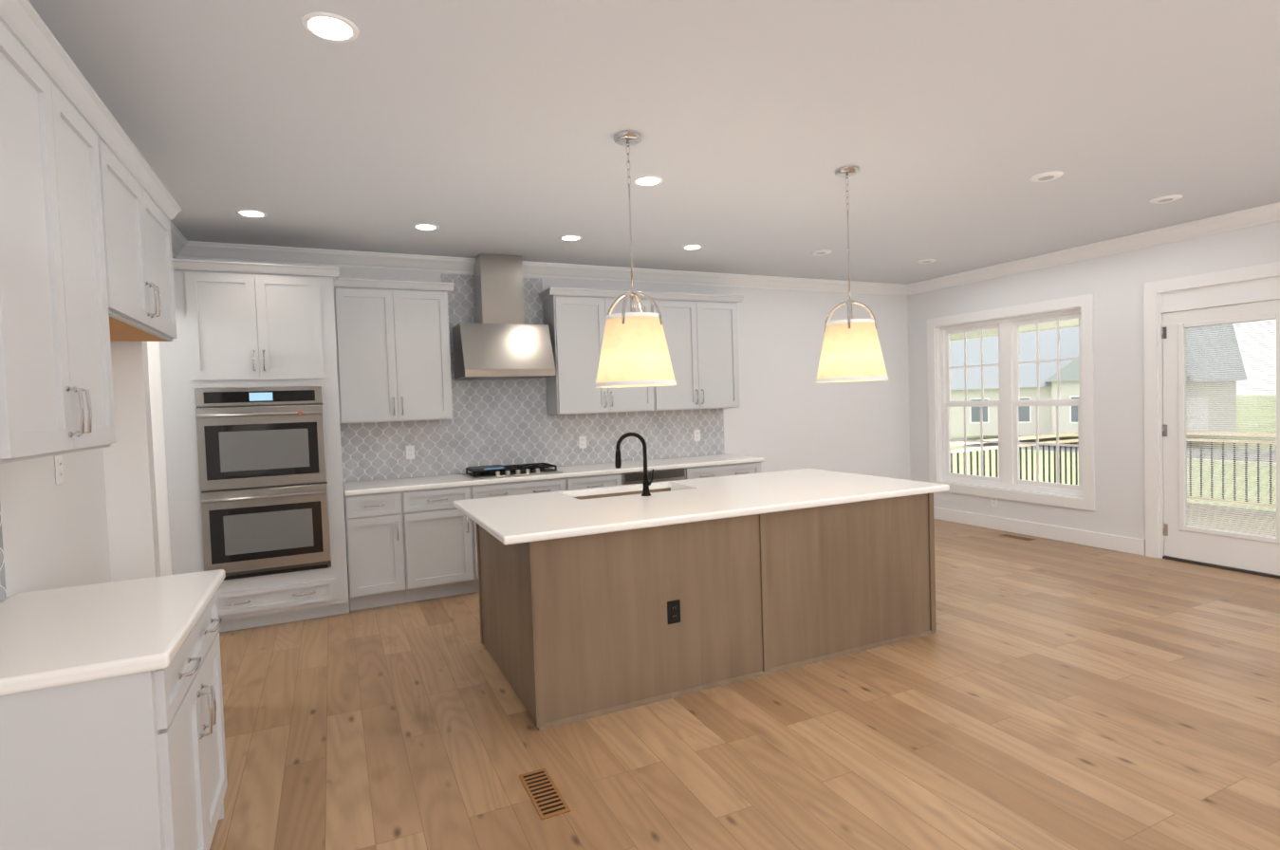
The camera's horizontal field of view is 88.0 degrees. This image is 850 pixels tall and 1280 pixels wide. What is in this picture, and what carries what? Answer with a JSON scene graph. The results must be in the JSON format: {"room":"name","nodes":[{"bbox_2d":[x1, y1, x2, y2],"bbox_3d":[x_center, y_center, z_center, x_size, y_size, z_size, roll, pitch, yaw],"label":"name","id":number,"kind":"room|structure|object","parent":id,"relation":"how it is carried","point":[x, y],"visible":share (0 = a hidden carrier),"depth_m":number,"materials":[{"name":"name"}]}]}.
{"room":"kitchen","nodes":[
{"label":"kitchen","id":0,"kind":"room"},
{"bbox_2d":[0,257,173,602],"bbox_3d":[-1.337,0.132,0.329,0.150,2.790,10.170,-3,2,-25],"label":"wall","id":1,"kind":"structure","parent":0,"point":[55,536],"depth_m":2.60,"materials":[{"name":"white paint"}]},
{"bbox_2d":[0,504,6,601],"bbox_3d":[-1.914,0.338,1.777,0.007,0.480,0.875,-3,2,-25],"label":"backsplash","id":2,"kind":"structure","parent":1,"relation":"attached to","point":[3,592],"depth_m":2.17,"materials":[{"name":"tile"}]},
{"bbox_2d":[54,454,64,484],"bbox_3d":[-2.333,0.179,2.663,0.009,0.116,0.072,-3,2,-25],"label":"outlet","id":3,"kind":"object","parent":1,"relation":"attached to","point":[59,469],"visible":1,"depth_m":2.65,"materials":[{"name":"white plastic"}]},
{"bbox_2d":[0,3,125,463],"bbox_3d":[-1.809,-0.445,1.853,0.327,1.067,0.930,-3,2,-25],"label":"upper cabinet","id":4,"kind":"object","parent":1,"relation":"attached to","point":[86,273],"depth_m":1.83,"materials":[{"name":"grey paint"}]},
{"bbox_2d":[0,17,189,259],"bbox_3d":[-1.265,-1.209,0.337,0.105,0.115,10.169,-3,2,-25],"label":"crown molding","id":5,"kind":"structure","parent":1,"relation":"attached to","point":[184,247],"depth_m":4.06,"materials":[{"name":"white wood"}]},
{"bbox_2d":[102,341,160,582],"bbox_3d":[-2.513,0.234,3.276,0.195,2.460,0.132,-3,2,-25],"label":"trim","id":6,"kind":"structure","parent":1,"relation":"attached to","point":[131,504],"depth_m":3.23,"materials":[{"name":"white wood"}]},
{"bbox_2d":[113,144,177,341],"bbox_3d":[-2.219,-0.696,2.707,0.327,0.597,1.117,-3,2,-25],"label":"upper cabinet","id":7,"kind":"object","parent":1,"relation":"attached to","point":[144,238],"depth_m":2.76,"materials":[{"name":"grey paint"}]},
{"bbox_2d":[147,341,172,576],"bbox_3d":[-2.954,0.285,3.816,0.188,2.350,1.370,-3,2,-25],"label":"door frame","id":8,"kind":"structure","parent":1,"relation":"attached to","point":[158,452],"depth_m":4.36,"materials":[{"name":"white wood"}]},
{"bbox_2d":[175,266,910,482],"bbox_3d":[-1.079,-0.079,6.141,9.880,2.790,0.150,-3,2,-25],"label":"wall","id":9,"kind":"structure","parent":0,"point":[790,413],"depth_m":7.40,"materials":[{"name":"white paint"}]},
{"bbox_2d":[333,284,452,424],"bbox_3d":[-2.016,-0.558,5.426,0.854,1.053,0.332,-3,2,-25],"label":"upper cabinet","id":10,"kind":"object","parent":9,"relation":"attached to","point":[393,356],"depth_m":5.27,"materials":[{"name":"grey paint"}]},
{"bbox_2d":[452,253,555,380],"bbox_3d":[-1.188,-0.929,5.710,0.760,1.049,0.490,-3,2,-25],"label":"range hood","id":11,"kind":"object","parent":9,"relation":"attached to","point":[499,339],"visible":0.93,"depth_m":5.61,"materials":[{"name":"silver metal"}]},
{"bbox_2d":[339,273,724,482],"bbox_3d":[-0.803,-0.484,6.174,3.676,1.742,0.007,-3,2,-25],"label":"backsplash","id":12,"kind":"structure","parent":9,"relation":"attached to","point":[503,422],"depth_m":5.99,"materials":[{"name":"tile"}]},
{"bbox_2d":[405,445,414,459],"bbox_3d":[-1.956,0.233,5.640,0.072,0.116,0.009,-3,2,-25],"label":"outlet","id":13,"kind":"object","parent":12,"relation":"attached to","point":[410,452],"visible":1,"depth_m":5.64,"materials":[{"name":"white plastic"}]},
{"bbox_2d":[578,435,586,448],"bbox_3d":[-0.544,0.163,6.298,0.072,0.116,0.009,-3,2,-25],"label":"outlet","id":14,"kind":"object","parent":12,"relation":"attached to","point":[582,441],"visible":1,"depth_m":6.29,"materials":[{"name":"white plastic"}]},
{"bbox_2d":[693,429,700,441],"bbox_3d":[0.588,0.107,6.825,0.072,0.116,0.009,-3,2,-25],"label":"outlet","id":15,"kind":"object","parent":12,"relation":"attached to","point":[696,435],"visible":1,"depth_m":6.82,"materials":[{"name":"white plastic"}]},
{"bbox_2d":[189,241,907,296],"bbox_3d":[-0.086,-1.460,6.436,7.170,0.115,0.105,-3,2,-25],"label":"crown molding","id":16,"kind":"structure","parent":9,"relation":"attached to","point":[198,250],"depth_m":6.00,"materials":[{"name":"white wood"}]},
{"bbox_2d":[542,292,663,414],"bbox_3d":[-0.341,-0.641,6.205,1.032,1.053,0.332,-3,2,-25],"label":"upper cabinet","id":17,"kind":"object","parent":9,"relation":"attached to","point":[576,324],"depth_m":5.97,"materials":[{"name":"grey paint"}]},
{"bbox_2d":[659,296,740,410],"bbox_3d":[0.459,-0.681,6.578,1.032,1.053,0.332,-3,2,-25],"label":"upper cabinet","id":18,"kind":"object","parent":9,"relation":"attached to","point":[701,338],"depth_m":6.46,"materials":[{"name":"grey paint"}]},
{"bbox_2d":[0,0,1279,284],"bbox_3d":[1.055,-1.433,1.415,9.880,0.100,10.470,-3,2,-25],"label":"ceiling","id":19,"kind":"structure","parent":0,"point":[476,127],"depth_m":3.10,"materials":[{"name":"white paint"}]},
{"bbox_2d":[235,208,267,218],"bbox_3d":[-2.496,-1.359,4.257,0.179,0.006,0.179,-3,2,-31],"label":"recessed light","id":20,"kind":"object","parent":19,"relation":"in","point":[255,213],"depth_m":4.25,"materials":[{"name":"white plastic"}]},
{"bbox_2d":[300,11,359,42],"bbox_3d":[-1.043,-1.337,2.232,0.179,0.006,0.179,-3,2,-31],"label":"recessed light","id":21,"kind":"object","parent":19,"relation":"in","point":[328,27],"depth_m":2.22,"materials":[{"name":"white plastic"}]},
{"bbox_2d":[412,222,439,230],"bbox_3d":[-1.522,-1.408,4.711,0.179,0.006,0.179,-3,2,-31],"label":"recessed light","id":22,"kind":"object","parent":19,"relation":"in","point":[422,227],"depth_m":4.70,"materials":[{"name":"white plastic"}]},
{"bbox_2d":[558,235,582,241],"bbox_3d":[-0.538,-1.456,5.158,0.179,0.006,0.179,0,3,41],"label":"recessed light","id":23,"kind":"object","parent":19,"relation":"in","point":[565,237],"depth_m":5.14,"materials":[{"name":"white plastic"}]},
{"bbox_2d":[594,130,676,388],"bbox_3d":[-0.041,-0.800,3.250,0.404,1.216,0.404,-3,2,-25],"label":"pendant light","id":24,"kind":"object","parent":19,"relation":"hanging from","point":[634,352],"visible":1,"depth_m":3.13,"materials":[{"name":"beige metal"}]},
{"bbox_2d":[632,175,663,186],"bbox_3d":[0.047,-1.431,3.887,0.179,0.006,0.179,-1,2,26],"label":"recessed light","id":25,"kind":"object","parent":19,"relation":"in","point":[645,180],"depth_m":3.87,"materials":[{"name":"white plastic"}]},
{"bbox_2d":[682,244,703,249],"bbox_3d":[0.442,-1.504,5.604,0.179,0.006,0.179,-3,2,-34],"label":"recessed light","id":26,"kind":"object","parent":19,"relation":"in","point":[688,247],"depth_m":5.59,"materials":[{"name":"white plastic"}]},
{"bbox_2d":[810,249,831,255],"bbox_3d":[1.633,-1.552,5.971,0.183,0.015,0.183,-3,2,-34],"label":"recessed light","id":27,"kind":"object","parent":19,"relation":"in","point":[823,251],"depth_m":5.94,"materials":[{"name":"white"}]},
{"bbox_2d":[816,166,888,382],"bbox_3d":[1.210,-0.862,3.833,0.404,1.216,0.404,-3,2,-25],"label":"pendant light","id":28,"kind":"object","parent":19,"relation":"hanging from","point":[851,350],"visible":1,"depth_m":3.72,"materials":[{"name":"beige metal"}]},
{"bbox_2d":[917,259,937,263],"bbox_3d":[2.828,-1.611,6.528,0.183,0.015,0.183,-1,2,26],"label":"recessed light","id":29,"kind":"object","parent":19,"relation":"in","point":[926,261],"depth_m":6.50,"materials":[{"name":"white"}]},
{"bbox_2d":[1028,170,1063,182],"bbox_3d":[2.484,-1.514,4.051,0.183,0.015,0.183,-3,2,-31],"label":"recessed light","id":30,"kind":"object","parent":19,"relation":"in","point":[1048,176],"depth_m":4.03,"materials":[{"name":"white plastic"}]},
{"bbox_2d":[1149,194,1182,204],"bbox_3d":[3.671,-1.573,4.626,0.183,0.015,0.183,-1,2,26],"label":"recessed light","id":31,"kind":"object","parent":19,"relation":"in","point":[1167,198],"depth_m":4.60,"materials":[{"name":"white plastic"}]},
{"bbox_2d":[209,519,1279,849],"bbox_3d":[1.151,1.444,1.516,9.880,0.080,10.470,-3,2,-25],"label":"floor","id":32,"kind":"structure","parent":0,"point":[1039,694],"depth_m":2.94,"materials":[{"name":"brown wood"}]},
{"bbox_2d":[0,569,227,849],"bbox_3d":[-1.619,1.023,1.959,0.630,0.916,0.980,-3,2,-25],"label":"base cabinet","id":33,"kind":"object","parent":32,"relation":"on","point":[112,732],"visible":1,"depth_m":1.63,"materials":[{"name":"grey paint"}]},
{"bbox_2d":[0,569,225,725],"bbox_3d":[-1.641,0.586,1.940,0.612,0.040,0.980,-3,2,-25],"label":"countertop","id":34,"kind":"structure","parent":33,"relation":"on","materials":[{"name":"white stone"}]},
{"bbox_2d":[158,258,349,632],"bbox_3d":[-2.751,0.152,4.857,1.102,2.529,0.765,-3,2,-25],"label":"tall cabinet","id":35,"kind":"object","parent":32,"relation":"on","point":[250,387],"visible":0.96,"depth_m":4.56,"materials":[{"name":"grey paint"}]},
{"bbox_2d":[343,491,419,611],"bbox_3d":[-2.073,0.944,5.256,0.471,0.875,0.642,-3,2,-25],"label":"base cabinet","id":36,"kind":"object","parent":32,"relation":"on","point":[410,539],"depth_m":4.99,"materials":[{"name":"grey paint"}]},
{"bbox_2d":[343,453,763,495],"bbox_3d":[-0.616,0.413,5.919,3.718,0.040,0.655,-3,2,-25],"label":"countertop","id":37,"kind":"structure","parent":36,"relation":"on","point":[553,473],"depth_m":5.55,"materials":[{"name":"white stone"}]},
{"bbox_2d":[462,462,563,480],"bbox_3d":[-1.099,0.380,5.688,0.760,0.074,0.470,-3,2,-25],"label":"cooktop","id":38,"kind":"object","parent":37,"relation":"in","point":[523,470],"depth_m":5.56,"materials":[{"name":"black metal"}]},
{"bbox_2d":[415,483,483,600],"bbox_3d":[-1.691,0.925,5.434,0.665,0.875,0.642,-3,2,-25],"label":"base cabinet","id":39,"kind":"object","parent":32,"relation":"on","point":[446,551],"depth_m":5.18,"materials":[{"name":"grey paint"}]},
{"bbox_2d":[483,476,578,498],"bbox_3d":[-1.098,0.895,5.710,0.937,0.875,0.642,-3,2,-25],"label":"base cabinet","id":40,"kind":"object","parent":32,"relation":"on","point":[530,486],"depth_m":5.45,"materials":[{"name":"grey paint"}]},
{"bbox_2d":[519,767,570,819],"bbox_3d":[-0.372,1.416,2.554,0.110,0.004,0.320,-3,2,-25],"label":"floor vent","id":41,"kind":"object","parent":32,"relation":"in","point":[546,796],"visible":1,"depth_m":2.54,"materials":[{"name":"brown wood"}]},
{"bbox_2d":[578,472,624,489],"bbox_3d":[-0.542,0.868,5.969,0.583,0.875,0.642,-3,2,-25],"label":"base cabinet","id":42,"kind":"object","parent":32,"relation":"on","point":[584,482],"depth_m":5.71,"materials":[{"name":"grey paint"}]},
{"bbox_2d":[624,468,696,484],"bbox_3d":[0.013,0.840,6.227,0.779,0.875,0.642,-3,2,-25],"label":"base cabinet","id":43,"kind":"object","parent":32,"relation":"on","point":[667,474],"depth_m":5.96,"materials":[{"name":"grey paint"}]},
{"bbox_2d":[475,493,936,731],"bbox_3d":[0.394,0.899,4.160,2.558,0.875,1.323,-3,2,-25],"label":"kitchen island","id":44,"kind":"object","parent":32,"relation":"on","point":[759,574],"depth_m":3.46,"materials":[{"name":"brown wood"}]},
{"bbox_2d":[667,599,680,624],"bbox_3d":[0.172,0.943,3.339,0.072,0.116,0.009,-3,2,-25],"label":"outlet","id":45,"kind":"object","parent":44,"relation":"attached to","point":[674,611],"visible":1,"depth_m":3.34,"materials":[{"name":"black plastic"}]},
{"bbox_2d":[453,468,949,546],"bbox_3d":[0.380,0.442,4.133,2.800,0.040,1.340,-3,2,-25],"label":"island countertop","id":46,"kind":"structure","parent":44,"relation":"on","point":[510,520],"depth_m":3.80,"materials":[{"name":"white stone"}]},
{"bbox_2d":[614,432,654,497],"bbox_3d":[-0.036,0.241,4.051,0.206,0.394,0.140,-3,2,-25],"label":"faucet","id":47,"kind":"object","parent":46,"relation":"on","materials":[{"name":"black metal"}]},
{"bbox_2d":[696,461,763,478],"bbox_3d":[0.685,0.807,6.541,0.844,0.875,0.642,-3,2,-25],"label":"base cabinet","id":48,"kind":"object","parent":32,"relation":"on","point":[713,471],"depth_m":6.26,"materials":[{"name":"grey paint"}]},
{"bbox_2d":[1000,534,1036,540],"bbox_3d":[3.808,1.133,6.684,0.110,0.004,0.320,-3,2,-25],"label":"floor vent","id":49,"kind":"object","parent":32,"relation":"in","point":[1018,537],"visible":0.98,"depth_m":6.67,"materials":[{"name":"brown wood"}]},
{"bbox_2d":[907,220,1279,539],"bbox_3d":[5.509,-0.208,3.518,0.150,2.790,10.170,-3,2,-25],"label":"wall","id":50,"kind":"structure","parent":0,"point":[1113,284],"depth_m":6.02,"materials":[{"name":"white paint"}]},
{"bbox_2d":[991,498,997,507],"bbox_3d":[3.800,0.821,7.105,0.009,0.116,0.072,-3,2,-25],"label":"outlet","id":51,"kind":"object","parent":50,"relation":"attached to","point":[993,502],"visible":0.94,"depth_m":7.10,"materials":[{"name":"white plastic"}]},
{"bbox_2d":[927,294,1094,511],"bbox_3d":[3.870,-0.224,7.005,0.165,2.010,1.865,-3,2,-25],"label":"window","id":52,"kind":"structure","parent":50,"relation":"in","point":[1009,402],"depth_m":6.95,"materials":[{"name":"white wood"}]},
{"bbox_2d":[933,506,1145,556],"bbox_3d":[3.877,1.054,6.952,0.020,0.140,2.550,-3,2,-25],"label":"baseboard","id":53,"kind":"structure","parent":50,"relation":"attached to","point":[1126,545],"depth_m":6.56,"materials":[{"name":"white wood"}]},
{"bbox_2d":[907,202,1279,296],"bbox_3d":[5.347,-1.537,3.416,0.105,0.115,10.169,-3,2,-25],"label":"crown molding","id":54,"kind":"structure","parent":50,"relation":"attached to","point":[1270,213],"depth_m":5.85,"materials":[{"name":"white wood"}]},
{"bbox_2d":[1143,261,1279,578],"bbox_3d":[4.690,-0.031,5.258,0.160,2.370,1.150,-3,2,-25],"label":"door frame","id":55,"kind":"structure","parent":50,"relation":"attached to","point":[1157,303],"depth_m":5.63,"materials":[{"name":"white painted wood"}]},
{"bbox_2d":[1161,299,1279,575],"bbox_3d":[4.669,0.095,5.261,0.056,2.070,0.920,-3,2,-25],"label":"exterior door","id":56,"kind":"structure","parent":50,"relation":"in","point":[1241,550],"depth_m":5.32,"materials":[{"name":"white wood"}]},
{"label":"outside","id":57,"kind":"structure","parent":0,"visible":0},
{"bbox_2d":[950,395,1276,511],"bbox_3d":[17.241,0.644,51.077,190.000,1.500,240.000,-3,2,-25],"label":"lawn","id":58,"kind":"structure","parent":57,"point":[961,463],"depth_m":31.11,"materials":[{"name":"green plant"}]},
{"bbox_2d":[949,323,1245,436],"bbox_3d":[29.979,-3.236,45.331,15.800,7.300,13.100,-1,2,35],"label":"house","id":59,"kind":"structure","parent":58,"relation":"on","point":[958,349],"depth_m":43.08,"materials":[{"name":"white"}]},
{"bbox_2d":[949,318,1276,537],"bbox_3d":[5.492,-0.031,8.386,3.870,3.600,10.400,-3,2,-25],"label":"deck","id":60,"kind":"object","parent":58,"relation":"on","point":[1028,327],"depth_m":8.32,"materials":[{"name":"beige wood"}]}
]}

